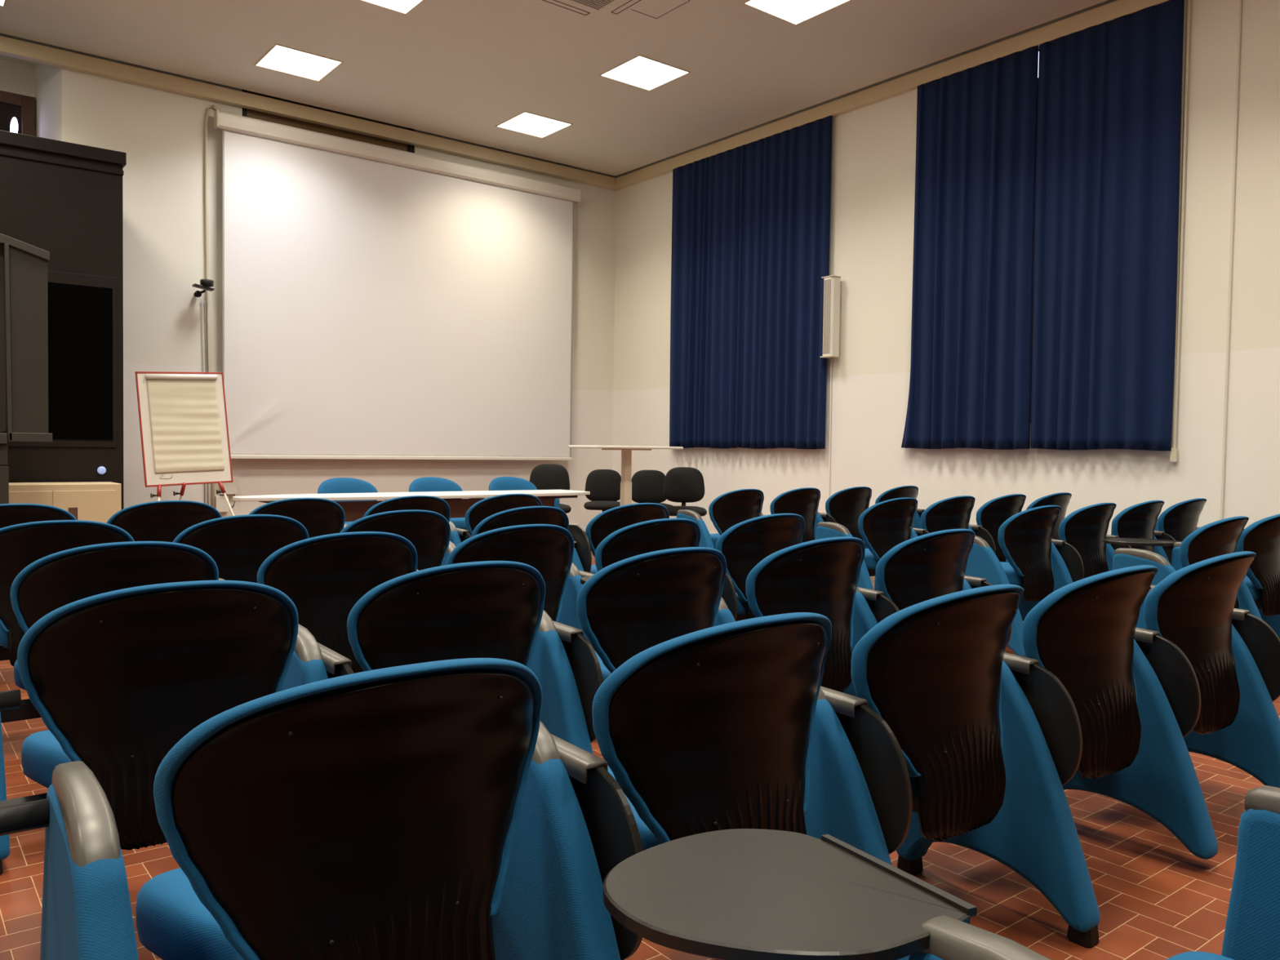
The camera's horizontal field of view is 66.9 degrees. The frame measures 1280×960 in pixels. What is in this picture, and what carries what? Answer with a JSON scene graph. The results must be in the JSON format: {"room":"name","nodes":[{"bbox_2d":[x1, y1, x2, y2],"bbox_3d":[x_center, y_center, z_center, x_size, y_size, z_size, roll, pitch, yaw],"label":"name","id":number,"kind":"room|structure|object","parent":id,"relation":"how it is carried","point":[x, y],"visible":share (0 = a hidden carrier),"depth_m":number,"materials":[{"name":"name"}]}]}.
{"room":"lecture hall","nodes":[
{"label":"lecture hall","id":0,"kind":"room"},
{"bbox_2d":[0,33,616,531],"bbox_3d":[-4.631,-1.671,9.548,10.400,4.800,0.700,-1,2,-38],"label":"wall","id":1,"kind":"structure","parent":0,"point":[161,133],"depth_m":9.33,"materials":[{"name":"paint"}]},
{"bbox_2d":[0,90,35,136],"bbox_3d":[-6.546,-1.987,8.250,2.390,3.060,0.060,-1,2,-38],"label":"window","id":2,"kind":"structure","parent":1,"relation":"in","point":[20,107],"depth_m":8.86,"materials":[{"name":"brown wood"}]},
{"bbox_2d":[0,35,615,189],"bbox_3d":[-4.386,-3.736,9.154,10.330,0.130,0.090,-1,2,-38],"label":"trim","id":3,"kind":"structure","parent":1,"relation":"attached to","point":[9,46],"depth_m":9.71,"materials":[{"name":"beige paint"}]},
{"bbox_2d":[242,89,414,152],"bbox_3d":[-3.243,-3.773,10.183,1.840,0.600,0.070,-1,2,-38],"label":"air vent","id":4,"kind":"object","parent":1,"relation":"in","point":[247,113],"depth_m":10.14,"materials":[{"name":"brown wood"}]},
{"bbox_2d":[213,109,582,460],"bbox_3d":[-2.457,-1.895,10.689,4.240,3.342,0.189,-1,2,-38],"label":"projection screen","id":5,"kind":"object","parent":1,"relation":"attached to","point":[379,302],"visible":1,"depth_m":10.43,"materials":[{"name":"white fabric"}]},
{"bbox_2d":[0,0,1107,176],"bbox_3d":[-0.216,-3.617,3.862,10.310,0.030,13.355,-1,2,-38],"label":"ceiling","id":6,"kind":"structure","parent":0,"point":[459,69],"depth_m":8.48,"materials":[{"name":"white paint"}]},
{"bbox_2d":[254,44,342,81],"bbox_3d":[-3.105,-3.789,8.806,0.600,0.012,0.600,-1,2,-38],"label":"recessed light","id":7,"kind":"object","parent":6,"relation":"in","point":[280,58],"visible":1,"depth_m":8.79,"materials":[{"name":"white"}]},
{"bbox_2d":[495,111,573,137],"bbox_3d":[-1.139,-3.812,10.398,0.600,0.012,0.600,-1,2,-38],"label":"recessed light","id":8,"kind":"object","parent":6,"relation":"in","point":[525,122],"visible":1,"depth_m":10.39,"materials":[{"name":"white"}]},
{"bbox_2d":[541,0,642,22],"bbox_3d":[-0.369,-3.699,7.223,0.920,0.020,0.920,-1,2,-38],"label":"ceiling vent","id":9,"kind":"object","parent":6,"relation":"in","point":[602,11],"visible":1,"depth_m":7.59,"materials":[{"name":"beige"}]},
{"bbox_2d":[599,54,690,91],"bbox_3d":[0.043,-3.752,8.936,0.600,0.012,0.600,-1,2,-38],"label":"recessed light","id":10,"kind":"object","parent":6,"relation":"in","point":[640,71],"visible":1,"depth_m":8.93,"materials":[{"name":"white"}]},
{"bbox_2d":[742,0,851,25],"bbox_3d":[1.218,-3.692,7.458,0.600,0.012,0.600,-1,2,-38],"label":"recessed light","id":11,"kind":"object","parent":6,"relation":"in","point":[795,12],"visible":1,"depth_m":7.57,"materials":[{"name":"white"}]},
{"bbox_2d":[0,551,1279,959],"bbox_3d":[-0.460,0.994,4.306,10.800,0.100,14.460,-1,2,-38],"label":"floor","id":12,"kind":"structure","parent":0,"point":[1157,900],"depth_m":2.45,"materials":[{"name":"tile"}]},
{"bbox_2d":[0,233,52,504],"bbox_3d":[-4.609,-0.391,6.461,1.085,2.430,0.830,-1,2,-38],"label":"tall cabinet","id":13,"kind":"object","parent":12,"relation":"on","point":[24,313],"visible":0.97,"depth_m":6.38,"materials":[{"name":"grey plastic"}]},
{"bbox_2d":[0,503,76,528],"bbox_3d":[-2.839,0.503,4.393,0.734,0.814,0.536,-1,2,-38],"label":"chair","id":14,"kind":"object","parent":12,"relation":"on","point":[11,514],"visible":0.14,"depth_m":4.26,"materials":[{"name":"blue fabric"}]},
{"bbox_2d":[0,503,76,519],"bbox_3d":[-2.770,0.294,4.285,0.528,0.388,0.174,-1,2,-38],"label":"cushion","id":15,"kind":"object","parent":14,"relation":"on","point":[7,511],"depth_m":4.27,"materials":[{"name":"blue fabric"}]},
{"bbox_2d":[0,129,126,509],"bbox_3d":[-5.855,-0.934,7.329,3.315,3.430,1.250,-1,2,-38],"label":"cabinet","id":16,"kind":"object","parent":12,"relation":"on","point":[63,199],"visible":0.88,"depth_m":7.65,"materials":[{"name":"brown wood"}]},
{"bbox_2d":[8,481,121,523],"bbox_3d":[-4.466,0.412,7.332,0.895,0.775,0.432,-1,2,-38],"label":"base cabinet","id":17,"kind":"object","parent":12,"relation":"on","point":[96,501],"visible":0.41,"depth_m":7.26,"materials":[{"name":"beige wood"}]},
{"bbox_2d":[0,520,134,666],"bbox_3d":[-2.117,0.539,3.511,0.734,0.814,0.536,-1,2,-38],"label":"chair","id":18,"kind":"object","parent":12,"relation":"on","point":[22,544],"visible":0.32,"depth_m":3.32,"materials":[{"name":"blue fabric"}]},
{"bbox_2d":[0,541,225,875],"bbox_3d":[-1.510,0.569,2.806,0.746,0.814,0.536,-1,2,-38],"label":"chair","id":19,"kind":"object","parent":12,"relation":"on","point":[51,582],"visible":0.3,"depth_m":2.61,"materials":[{"name":"blue fabric"}]},
{"bbox_2d":[9,541,218,632],"bbox_3d":[-1.436,0.360,2.702,0.528,0.388,0.174,-1,2,-38],"label":"backrest","id":20,"kind":"object","parent":19,"relation":"on","point":[51,582],"depth_m":2.61,"materials":[{"name":"black plastic"}]},
{"bbox_2d":[106,500,222,542],"bbox_3d":[-2.318,0.497,4.805,0.669,0.814,0.536,-1,2,-38],"label":"chair","id":21,"kind":"object","parent":12,"relation":"on","point":[164,520],"visible":0.27,"depth_m":4.61,"materials":[{"name":"plastic"}]},
{"bbox_2d":[106,500,222,524],"bbox_3d":[-2.275,0.289,4.676,0.528,0.388,0.174,-1,2,-38],"label":"backrest","id":22,"kind":"object","parent":21,"relation":"on","point":[164,512],"depth_m":4.61,"materials":[{"name":"blue fabric"}]},
{"bbox_2d":[0,580,354,850],"bbox_3d":[-1.016,0.598,2.037,0.780,0.814,0.536,-1,2,-38],"label":"chair","id":23,"kind":"object","parent":12,"relation":"on","point":[116,679],"visible":0.66,"depth_m":1.89,"materials":[{"name":"blue fabric"}]},
{"bbox_2d":[21,729,71,788],"bbox_3d":[-1.058,0.593,2.108,0.463,0.098,0.372,-1,2,-38],"label":"seat cushion","id":24,"kind":"object","parent":23,"relation":"on","point":[41,752],"depth_m":2.01,"materials":[{"name":"blue fabric"}]},
{"bbox_2d":[17,580,298,761],"bbox_3d":[-0.929,0.389,1.943,0.528,0.388,0.174,-1,2,-38],"label":"backrest","id":25,"kind":"object","parent":23,"relation":"on","point":[124,674],"depth_m":1.88,"materials":[{"name":"blue fabric"}]},
{"bbox_2d":[135,371,234,515],"bbox_3d":[-3.872,-0.078,8.351,0.874,1.718,0.913,-1,2,-38],"label":"flipchart","id":26,"kind":"object","parent":12,"relation":"on","point":[183,415],"visible":1,"depth_m":8.20,"materials":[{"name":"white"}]},
{"bbox_2d":[173,514,308,582],"bbox_3d":[-1.585,0.533,3.932,0.669,0.814,0.536,-1,2,-38],"label":"chair","id":27,"kind":"object","parent":12,"relation":"on","point":[238,545],"visible":0.34,"depth_m":3.75,"materials":[{"name":"blue fabric"}]},
{"bbox_2d":[173,514,308,542],"bbox_3d":[-1.542,0.325,3.803,0.528,0.388,0.174,-1,2,-38],"label":"backrest","id":28,"kind":"object","parent":27,"relation":"on","point":[249,528],"depth_m":3.73,"materials":[{"name":"blue fabric"}]},
{"bbox_2d":[248,497,347,537],"bbox_3d":[-1.822,0.492,5.197,0.669,0.814,0.536,-1,2,-38],"label":"chair","id":29,"kind":"object","parent":12,"relation":"on","point":[319,516],"visible":0.27,"depth_m":5.06,"materials":[{"name":"blue fabric"}]},
{"bbox_2d":[257,531,418,673],"bbox_3d":[-0.976,0.563,3.228,0.669,0.814,0.536,-1,2,-38],"label":"chair","id":30,"kind":"object","parent":12,"relation":"on","point":[324,576],"visible":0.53,"depth_m":3.04,"materials":[{"name":"black plastic"}]},
{"bbox_2d":[257,531,417,584],"bbox_3d":[-0.933,0.354,3.100,0.528,0.388,0.174,-1,2,-38],"label":"backrest","id":31,"kind":"object","parent":30,"relation":"on","point":[357,557],"depth_m":3.03,"materials":[{"name":"blue fabric"}]},
{"bbox_2d":[40,657,643,959],"bbox_3d":[-0.392,0.627,1.358,0.734,0.814,0.536,-1,2,-38],"label":"chair","id":32,"kind":"object","parent":12,"relation":"on","point":[426,811],"visible":1,"depth_m":1.22,"materials":[{"name":"blue fabric"}]},
{"bbox_2d":[0,798,49,835],"bbox_3d":[-0.972,0.443,1.137,0.478,0.034,0.036,-1,2,-38],"label":"bar","id":33,"kind":"object","parent":32,"relation":"attached to","point":[34,815],"visible":1,"depth_m":1.26,"materials":[{"name":"black metal"}]},
{"bbox_2d":[135,867,244,959],"bbox_3d":[-0.452,0.622,1.416,0.463,0.098,0.372,-1,2,-38],"label":"seat cushion","id":34,"kind":"object","parent":32,"relation":"on","point":[172,922],"depth_m":1.31,"materials":[{"name":"blue fabric"}]},
{"bbox_2d":[153,657,542,959],"bbox_3d":[-0.323,0.418,1.250,0.528,0.388,0.174,-1,2,-38],"label":"backrest","id":35,"kind":"object","parent":32,"relation":"on","point":[371,815],"depth_m":1.19,"materials":[{"name":"blue fabric"}]},
{"bbox_2d":[317,477,386,524],"bbox_3d":[-2.457,0.392,8.228,0.712,0.814,0.536,-1,2,-38],"label":"chair","id":36,"kind":"object","parent":12,"relation":"on","point":[337,485],"visible":0.23,"depth_m":8.32,"materials":[{"name":"blue fabric"}]},
{"bbox_2d":[317,477,377,502],"bbox_3d":[-2.529,0.175,8.316,0.528,0.388,0.174,-1,2,-38],"label":"cushion","id":37,"kind":"object","parent":36,"relation":"on","point":[337,485],"depth_m":8.32,"materials":[{"name":"blue fabric"}]},
{"bbox_2d":[339,509,456,570],"bbox_3d":[-1.079,0.528,4.332,0.669,0.814,0.536,-1,2,-38],"label":"chair","id":38,"kind":"object","parent":12,"relation":"on","point":[428,531],"visible":0.3,"depth_m":4.21,"materials":[{"name":"blue fabric"}]},
{"bbox_2d":[232,489,590,521],"bbox_3d":[-1.588,0.471,7.226,2.760,0.740,0.570,-1,2,-38],"label":"desk","id":39,"kind":"object","parent":12,"relation":"on","point":[353,510],"visible":0.36,"depth_m":7.03,"materials":[{"name":"grey laminate"}]},
{"bbox_2d":[363,495,471,546],"bbox_3d":[-1.326,0.487,5.589,0.669,0.814,0.536,-1,2,-38],"label":"chair","id":40,"kind":"object","parent":12,"relation":"on","point":[429,503],"visible":0.2,"depth_m":5.42,"materials":[{"name":"blue fabric"}]},
{"bbox_2d":[363,495,450,522],"bbox_3d":[-1.283,0.278,5.460,0.528,0.388,0.174,-1,2,-38],"label":"cushion","id":41,"kind":"object","parent":40,"relation":"on","point":[429,503],"depth_m":5.38,"materials":[{"name":"blue fabric"}]},
{"bbox_2d":[408,476,484,529],"bbox_3d":[-1.813,0.385,8.737,0.712,0.814,0.536,-1,2,-38],"label":"chair","id":42,"kind":"object","parent":12,"relation":"on","point":[427,483],"visible":0.27,"depth_m":8.80,"materials":[{"name":"blue fabric"}]},
{"bbox_2d":[408,476,462,498],"bbox_3d":[-1.885,0.168,8.825,0.528,0.388,0.174,-1,2,-38],"label":"cushion","id":43,"kind":"object","parent":42,"relation":"on","point":[427,483],"depth_m":8.83,"materials":[{"name":"blue fabric"}]},
{"bbox_2d":[346,560,603,754],"bbox_3d":[-0.468,0.592,2.470,0.669,0.814,0.536,-1,2,-38],"label":"chair","id":44,"kind":"object","parent":12,"relation":"on","point":[485,609],"visible":0.44,"depth_m":2.33,"materials":[{"name":"blue fabric"}]},
{"bbox_2d":[346,560,545,671],"bbox_3d":[-0.425,0.384,2.342,0.528,0.388,0.174,-1,2,-38],"label":"cushion","id":45,"kind":"object","parent":44,"relation":"on","point":[485,609],"depth_m":2.27,"materials":[{"name":"blue fabric"}]},
{"bbox_2d":[465,493,542,535],"bbox_3d":[-0.830,0.481,5.980,0.669,0.814,0.536,-1,2,-38],"label":"chair","id":46,"kind":"object","parent":12,"relation":"on","point":[482,509],"visible":0.25,"depth_m":5.74,"materials":[{"name":"plastic"}]},
{"bbox_2d":[445,524,594,649],"bbox_3d":[-0.472,0.557,3.627,0.669,0.814,0.536,-1,2,-38],"label":"chair","id":47,"kind":"object","parent":12,"relation":"on","point":[548,548],"visible":0.34,"depth_m":3.50,"materials":[{"name":"blue fabric"}]},
{"bbox_2d":[445,524,574,622],"bbox_3d":[-0.429,0.349,3.498,0.528,0.388,0.174,-1,2,-38],"label":"cushion","id":48,"kind":"object","parent":47,"relation":"on","point":[548,548],"depth_m":3.47,"materials":[{"name":"blue fabric"}]},
{"bbox_2d":[471,506,591,573],"bbox_3d":[-0.576,0.522,4.734,0.687,0.814,0.547,-1,2,-38],"label":"chair","id":49,"kind":"object","parent":12,"relation":"on","point":[582,556],"visible":0.19,"depth_m":4.58,"materials":[{"name":"blue fabric"}]},
{"bbox_2d":[471,506,568,536],"bbox_3d":[-0.530,0.314,4.603,0.528,0.388,0.174,-1,2,-38],"label":"chair back","id":50,"kind":"object","parent":49,"relation":"on","point":[550,515],"depth_m":4.51,"materials":[{"name":"black fabric"}]},
{"bbox_2d":[583,469,621,511],"bbox_3d":[-0.397,0.315,10.867,0.604,0.862,0.606,1,2,-4],"label":"office chair","id":51,"kind":"object","parent":12,"relation":"on","point":[603,486],"visible":0.63,"depth_m":11.05,"materials":[{"name":"black fabric"}]},
{"bbox_2d":[585,502,669,573],"bbox_3d":[-0.067,0.517,5.131,0.669,0.814,0.536,-1,2,-38],"label":"chair","id":52,"kind":"object","parent":12,"relation":"on","point":[605,523],"visible":0.24,"depth_m":4.90,"materials":[{"name":"plastic"}]},
{"bbox_2d":[631,470,673,506],"bbox_3d":[0.138,0.329,10.549,0.604,0.868,0.606,0,2,-10],"label":"office chair","id":53,"kind":"object","parent":12,"relation":"on","point":[647,486],"visible":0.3,"depth_m":10.73,"materials":[{"name":"black fabric"}]},
{"bbox_2d":[576,546,735,681],"bbox_3d":[-0.039,0.582,2.979,0.686,0.807,0.802,-1,2,-38],"label":"chair","id":54,"kind":"object","parent":12,"relation":"on","point":[633,605],"visible":0.49,"depth_m":2.66,"materials":[{"name":"fabric"}]},
{"bbox_2d":[595,518,737,621],"bbox_3d":[0.032,0.552,4.024,0.669,0.814,0.536,-1,2,-38],"label":"chair","id":55,"kind":"object","parent":12,"relation":"on","point":[651,535],"visible":0.3,"depth_m":3.81,"materials":[{"name":"blue fabric"}]},
{"bbox_2d":[595,518,701,571],"bbox_3d":[0.075,0.343,3.896,0.528,0.388,0.174,-1,2,-38],"label":"cushion","id":56,"kind":"object","parent":55,"relation":"on","point":[651,535],"depth_m":3.79,"materials":[{"name":"blue fabric"}]},
{"bbox_2d":[663,466,706,515],"bbox_3d":[0.458,0.327,10.040,0.604,0.912,0.606,1,2,1],"label":"office chair","id":57,"kind":"object","parent":12,"relation":"on","point":[683,485],"visible":0.59,"depth_m":10.22,"materials":[{"name":"black fabric"}]},
{"bbox_2d":[676,488,764,549],"bbox_3d":[0.679,0.464,7.198,0.734,0.814,0.536,-1,2,-38],"label":"chair","id":58,"kind":"object","parent":12,"relation":"on","point":[728,509],"visible":0.38,"depth_m":7.00,"materials":[{"name":"blue fabric"}]},
{"bbox_2d":[708,488,764,535],"bbox_3d":[0.748,0.256,7.090,0.528,0.388,0.174,-1,2,-38],"label":"chair back","id":59,"kind":"object","parent":58,"relation":"on","point":[728,509],"depth_m":7.00,"materials":[{"name":"black fabric"}]},
{"bbox_2d":[591,612,912,959],"bbox_3d":[0.133,0.621,1.773,0.669,0.814,0.536,-1,2,-38],"label":"chair","id":60,"kind":"object","parent":12,"relation":"on","point":[733,725],"visible":0.7,"depth_m":1.60,"materials":[{"name":"blue fabric"}]},
{"bbox_2d":[607,765,659,850],"bbox_3d":[0.048,0.616,1.810,0.463,0.098,0.372,-1,2,-38],"label":"seat cushion","id":61,"kind":"object","parent":60,"relation":"on","point":[650,837],"depth_m":1.60,"materials":[{"name":"blue fabric"}]},
{"bbox_2d":[591,612,831,844],"bbox_3d":[0.176,0.413,1.645,0.528,0.388,0.174,-1,2,-38],"label":"cushion","id":62,"kind":"object","parent":60,"relation":"on","point":[710,729],"depth_m":1.57,"materials":[{"name":"black plastic"}]},
{"bbox_2d":[715,513,804,621],"bbox_3d":[0.535,0.546,4.423,0.669,0.814,0.536,-1,2,-38],"label":"chair","id":63,"kind":"object","parent":12,"relation":"on","point":[744,544],"visible":0.35,"depth_m":4.20,"materials":[{"name":"blue fabric"}]},
{"bbox_2d":[769,487,836,542],"bbox_3d":[1.201,0.459,7.610,0.669,0.814,0.536,-1,2,-38],"label":"chair","id":64,"kind":"object","parent":12,"relation":"on","point":[804,502],"visible":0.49,"depth_m":7.45,"materials":[{"name":"blue fabric"}]},
{"bbox_2d":[769,487,820,536],"bbox_3d":[1.244,0.250,7.482,0.528,0.388,0.174,-1,2,-38],"label":"chair back","id":65,"kind":"object","parent":64,"relation":"on","point":[804,502],"depth_m":7.42,"materials":[{"name":"black fabric"}]},
{"bbox_2d":[746,536,899,697],"bbox_3d":[0.541,0.582,3.268,0.669,0.814,0.536,-1,2,-38],"label":"chair","id":66,"kind":"object","parent":12,"relation":"on","point":[820,576],"visible":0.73,"depth_m":3.11,"materials":[{"name":"blue fabric"}]},
{"bbox_2d":[746,536,865,647],"bbox_3d":[0.584,0.373,3.139,0.528,0.388,0.174,-1,2,-38],"label":"cushion","id":67,"kind":"object","parent":66,"relation":"on","point":[820,576],"depth_m":3.06,"materials":[{"name":"blue fabric"}]},
{"bbox_2d":[603,828,1051,959],"bbox_3d":[0.120,0.653,0.675,0.679,0.808,0.772,-1,2,-38],"label":"chair","id":68,"kind":"object","parent":12,"relation":"on","point":[736,894],"visible":1,"depth_m":0.94,"materials":[{"name":"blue plastic"}]},
{"bbox_2d":[825,486,871,548],"bbox_3d":[1.697,0.453,8.002,0.669,0.814,0.536,-1,2,-38],"label":"chair","id":69,"kind":"object","parent":12,"relation":"on","point":[846,506],"visible":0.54,"depth_m":7.80,"materials":[{"name":"blue fabric"}]},
{"bbox_2d":[825,486,871,515],"bbox_3d":[1.740,0.245,7.874,0.528,0.388,0.174,-1,2,-38],"label":"chair back","id":70,"kind":"object","parent":69,"relation":"on","point":[852,501],"depth_m":7.79,"materials":[{"name":"plastic"}]},
{"bbox_2d":[815,497,929,591],"bbox_3d":[1.513,0.508,6.112,0.734,0.814,0.536,-1,2,-38],"label":"chair","id":71,"kind":"object","parent":12,"relation":"on","point":[885,525],"visible":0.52,"depth_m":5.92,"materials":[{"name":"blue fabric"}]},
{"bbox_2d":[857,497,917,559],"bbox_3d":[1.581,0.299,6.003,0.528,0.388,0.174,-1,2,-38],"label":"backrest","id":72,"kind":"object","parent":71,"relation":"on","point":[885,525],"depth_m":5.92,"materials":[{"name":"black fabric"}]},
{"bbox_2d":[875,528,1011,647],"bbox_3d":[1.046,0.576,3.666,0.669,0.814,0.536,-1,2,-38],"label":"chair","id":73,"kind":"object","parent":12,"relation":"on","point":[926,566],"visible":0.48,"depth_m":3.45,"materials":[{"name":"blue fabric"}]},
{"bbox_2d":[875,528,975,600],"bbox_3d":[1.089,0.367,3.538,0.528,0.388,0.174,-1,2,-38],"label":"backrest","id":74,"kind":"object","parent":73,"relation":"on","point":[926,566],"depth_m":3.45,"materials":[{"name":"blue fabric"}]},
{"bbox_2d":[920,495,995,554],"bbox_3d":[2.034,0.503,6.524,0.669,0.814,0.536,-1,2,-38],"label":"chair","id":75,"kind":"object","parent":12,"relation":"on","point":[952,513],"visible":0.38,"depth_m":6.31,"materials":[{"name":"blue fabric"}]},
{"bbox_2d":[920,495,975,531],"bbox_3d":[2.077,0.294,6.395,0.528,0.388,0.174,-1,2,-38],"label":"cushion","id":76,"kind":"object","parent":75,"relation":"on","point":[952,513],"depth_m":6.30,"materials":[{"name":"blue fabric"}]},
{"bbox_2d":[851,584,1100,947],"bbox_3d":[0.632,0.616,2.167,0.669,0.814,0.536,-1,2,-38],"label":"chair","id":77,"kind":"object","parent":12,"relation":"on","point":[989,739],"visible":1,"depth_m":2.05,"materials":[{"name":"blue fabric"}]},
{"bbox_2d":[851,584,1023,777],"bbox_3d":[0.675,0.407,2.039,0.528,0.388,0.174,-1,2,-38],"label":"backrest","id":78,"kind":"object","parent":77,"relation":"on","point":[931,668],"depth_m":1.96,"materials":[{"name":"blue fabric"}]},
{"bbox_2d":[976,493,1026,562],"bbox_3d":[2.530,0.497,6.916,0.669,0.814,0.536,-1,2,-38],"label":"chair","id":79,"kind":"object","parent":12,"relation":"on","point":[991,515],"visible":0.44,"depth_m":6.69,"materials":[{"name":"plastic"}]},
{"bbox_2d":[976,493,1026,527],"bbox_3d":[2.573,0.289,6.787,0.528,0.388,0.174,-1,2,-38],"label":"cushion","id":80,"kind":"object","parent":79,"relation":"on","point":[994,512],"depth_m":6.68,"materials":[{"name":"blue fabric"}]},
{"bbox_2d":[964,505,1084,657],"bbox_3d":[2.107,0.537,5.409,0.734,0.814,0.536,-1,2,-38],"label":"chair","id":81,"kind":"object","parent":12,"relation":"on","point":[1037,562],"visible":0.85,"depth_m":5.23,"materials":[{"name":"blue fabric"}]},
{"bbox_2d":[997,505,1061,576],"bbox_3d":[2.175,0.328,5.301,0.528,0.388,0.174,-1,2,-38],"label":"backrest","id":82,"kind":"object","parent":81,"relation":"on","point":[1024,539],"depth_m":5.22,"materials":[{"name":"black fabric"}]},
{"bbox_2d":[1058,502,1131,577],"bbox_3d":[2.628,0.532,5.821,0.669,0.814,0.536,-1,2,-38],"label":"chair","id":83,"kind":"object","parent":12,"relation":"on","point":[1086,528],"visible":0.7,"depth_m":5.62,"materials":[{"name":"blue fabric"}]},
{"bbox_2d":[1058,502,1116,562],"bbox_3d":[2.671,0.323,5.692,0.528,0.388,0.174,-1,2,-38],"label":"backrest","id":84,"kind":"object","parent":83,"relation":"on","point":[1086,528],"depth_m":5.61,"materials":[{"name":"black fabric"}]},
{"bbox_2d":[1022,564,1217,859],"bbox_3d":[1.120,0.610,2.572,0.686,0.814,0.520,0,2,-34],"label":"chair","id":85,"kind":"object","parent":12,"relation":"on","point":[1135,695],"visible":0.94,"depth_m":2.45,"materials":[{"name":"blue fabric"}]},
{"bbox_2d":[1022,564,1158,704],"bbox_3d":[1.174,0.402,2.433,0.528,0.388,0.174,-1,2,-38],"label":"backrest","id":86,"kind":"object","parent":85,"relation":"on","point":[1082,633],"depth_m":2.34,"materials":[{"name":"blue fabric"}]},
{"bbox_2d":[1111,500,1176,564],"bbox_3d":[3.124,0.526,6.213,0.669,0.814,0.536,-1,2,-38],"label":"chair","id":87,"kind":"object","parent":12,"relation":"on","point":[1137,521],"visible":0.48,"depth_m":6.00,"materials":[{"name":"plastic"}]},
{"bbox_2d":[1111,500,1164,550],"bbox_3d":[3.167,0.318,6.084,0.528,0.388,0.174,-1,2,-38],"label":"cushion","id":88,"kind":"object","parent":87,"relation":"on","point":[1137,521],"depth_m":5.99,"materials":[{"name":"plastic"}]},
{"bbox_2d":[1154,497,1206,542],"bbox_3d":[3.620,0.521,6.605,0.669,0.814,0.536,-1,2,-38],"label":"chair","id":89,"kind":"object","parent":12,"relation":"on","point":[1179,521],"visible":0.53,"depth_m":6.38,"materials":[{"name":"blue fabric"}]},
{"bbox_2d":[1102,515,1262,619],"bbox_3d":[2.578,0.564,4.747,0.752,0.814,0.802,-1,2,-38],"label":"chair","id":90,"kind":"object","parent":12,"relation":"on","point":[1220,537],"visible":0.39,"depth_m":4.46,"materials":[{"name":"blue fabric"}]},
{"bbox_2d":[1179,515,1248,568],"bbox_3d":[2.722,0.359,4.529,0.528,0.388,0.174,-1,2,-38],"label":"backrest","id":91,"kind":"object","parent":90,"relation":"on","point":[1220,537],"depth_m":4.42,"materials":[{"name":"blue fabric"}]},
{"bbox_2d":[1136,551,1279,787],"bbox_3d":[1.630,0.605,2.956,0.669,0.814,0.536,-1,2,-38],"label":"chair","id":92,"kind":"object","parent":12,"relation":"on","point":[1233,654],"visible":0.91,"depth_m":2.83,"materials":[{"name":"blue fabric"}]},
{"bbox_2d":[1143,551,1256,636],"bbox_3d":[1.673,0.397,2.827,0.528,0.388,0.174,-1,2,-38],"label":"backrest","id":93,"kind":"object","parent":92,"relation":"on","point":[1197,599],"depth_m":2.72,"materials":[{"name":"black plastic"}]},
{"bbox_2d":[1166,785,1279,959],"bbox_3d":[0.724,0.654,0.946,0.646,0.814,0.536,-1,2,-38],"label":"chair","id":94,"kind":"object","parent":12,"relation":"on","point":[1252,926],"visible":1,"depth_m":1.26,"materials":[{"name":"blue fabric"}]},
{"bbox_2d":[1235,514,1279,639],"bbox_3d":[3.175,0.562,5.049,0.669,0.814,0.536,-1,2,-38],"label":"chair","id":95,"kind":"object","parent":12,"relation":"on","point":[1261,537],"visible":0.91,"depth_m":4.83,"materials":[{"name":"blue fabric"}]},
{"bbox_2d":[1235,514,1279,589],"bbox_3d":[3.218,0.354,4.920,0.528,0.388,0.174,-1,2,-38],"label":"backrest","id":96,"kind":"object","parent":95,"relation":"on","point":[1262,537],"depth_m":4.83,"materials":[{"name":"blue fabric"}]},
{"bbox_2d":[612,0,1279,534],"bbox_3d":[3.854,-1.493,7.361,0.200,4.800,13.660,-1,2,-38],"label":"wall","id":97,"kind":"structure","parent":0,"point":[873,153],"depth_m":8.22,"materials":[{"name":"paint"}]},
{"bbox_2d":[669,115,831,457],"bbox_3d":[1.094,-1.955,10.549,0.103,3.378,2.436,-1,2,-38],"label":"curtain","id":98,"kind":"object","parent":97,"relation":"hanging from","point":[751,221],"visible":1,"depth_m":10.41,"materials":[{"name":"blue fabric"}]},
{"bbox_2d":[820,275,840,358],"bbox_3d":[1.893,-1.605,9.555,0.156,0.792,0.152,-1,2,-38],"label":"loudspeaker","id":99,"kind":"object","parent":97,"relation":"attached to","point":[832,283],"visible":1,"depth_m":9.49,"materials":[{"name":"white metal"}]},
{"bbox_2d":[613,0,1168,190],"bbox_3d":[3.838,-3.567,7.136,0.070,0.130,13.460,-1,2,-38],"label":"trim","id":100,"kind":"structure","parent":97,"relation":"attached to","point":[1112,11],"depth_m":8.87,"materials":[{"name":"paint"}]},
{"bbox_2d":[901,0,1190,462],"bbox_3d":[3.152,-1.854,7.937,0.119,3.368,2.411,-1,2,-39],"label":"curtain","id":101,"kind":"object","parent":97,"relation":"hanging from","point":[1104,268],"visible":1,"depth_m":7.74,"materials":[{"name":"blue fabric"}]},
{"bbox_2d":[1220,0,1241,519],"bbox_3d":[4.151,-1.352,6.810,0.014,4.280,0.036,-1,2,-38],"label":"cable conduit","id":102,"kind":"object","parent":97,"relation":"attached to","point":[1240,1],"visible":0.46,"depth_m":6.80,"materials":[{"name":"beige paint"}]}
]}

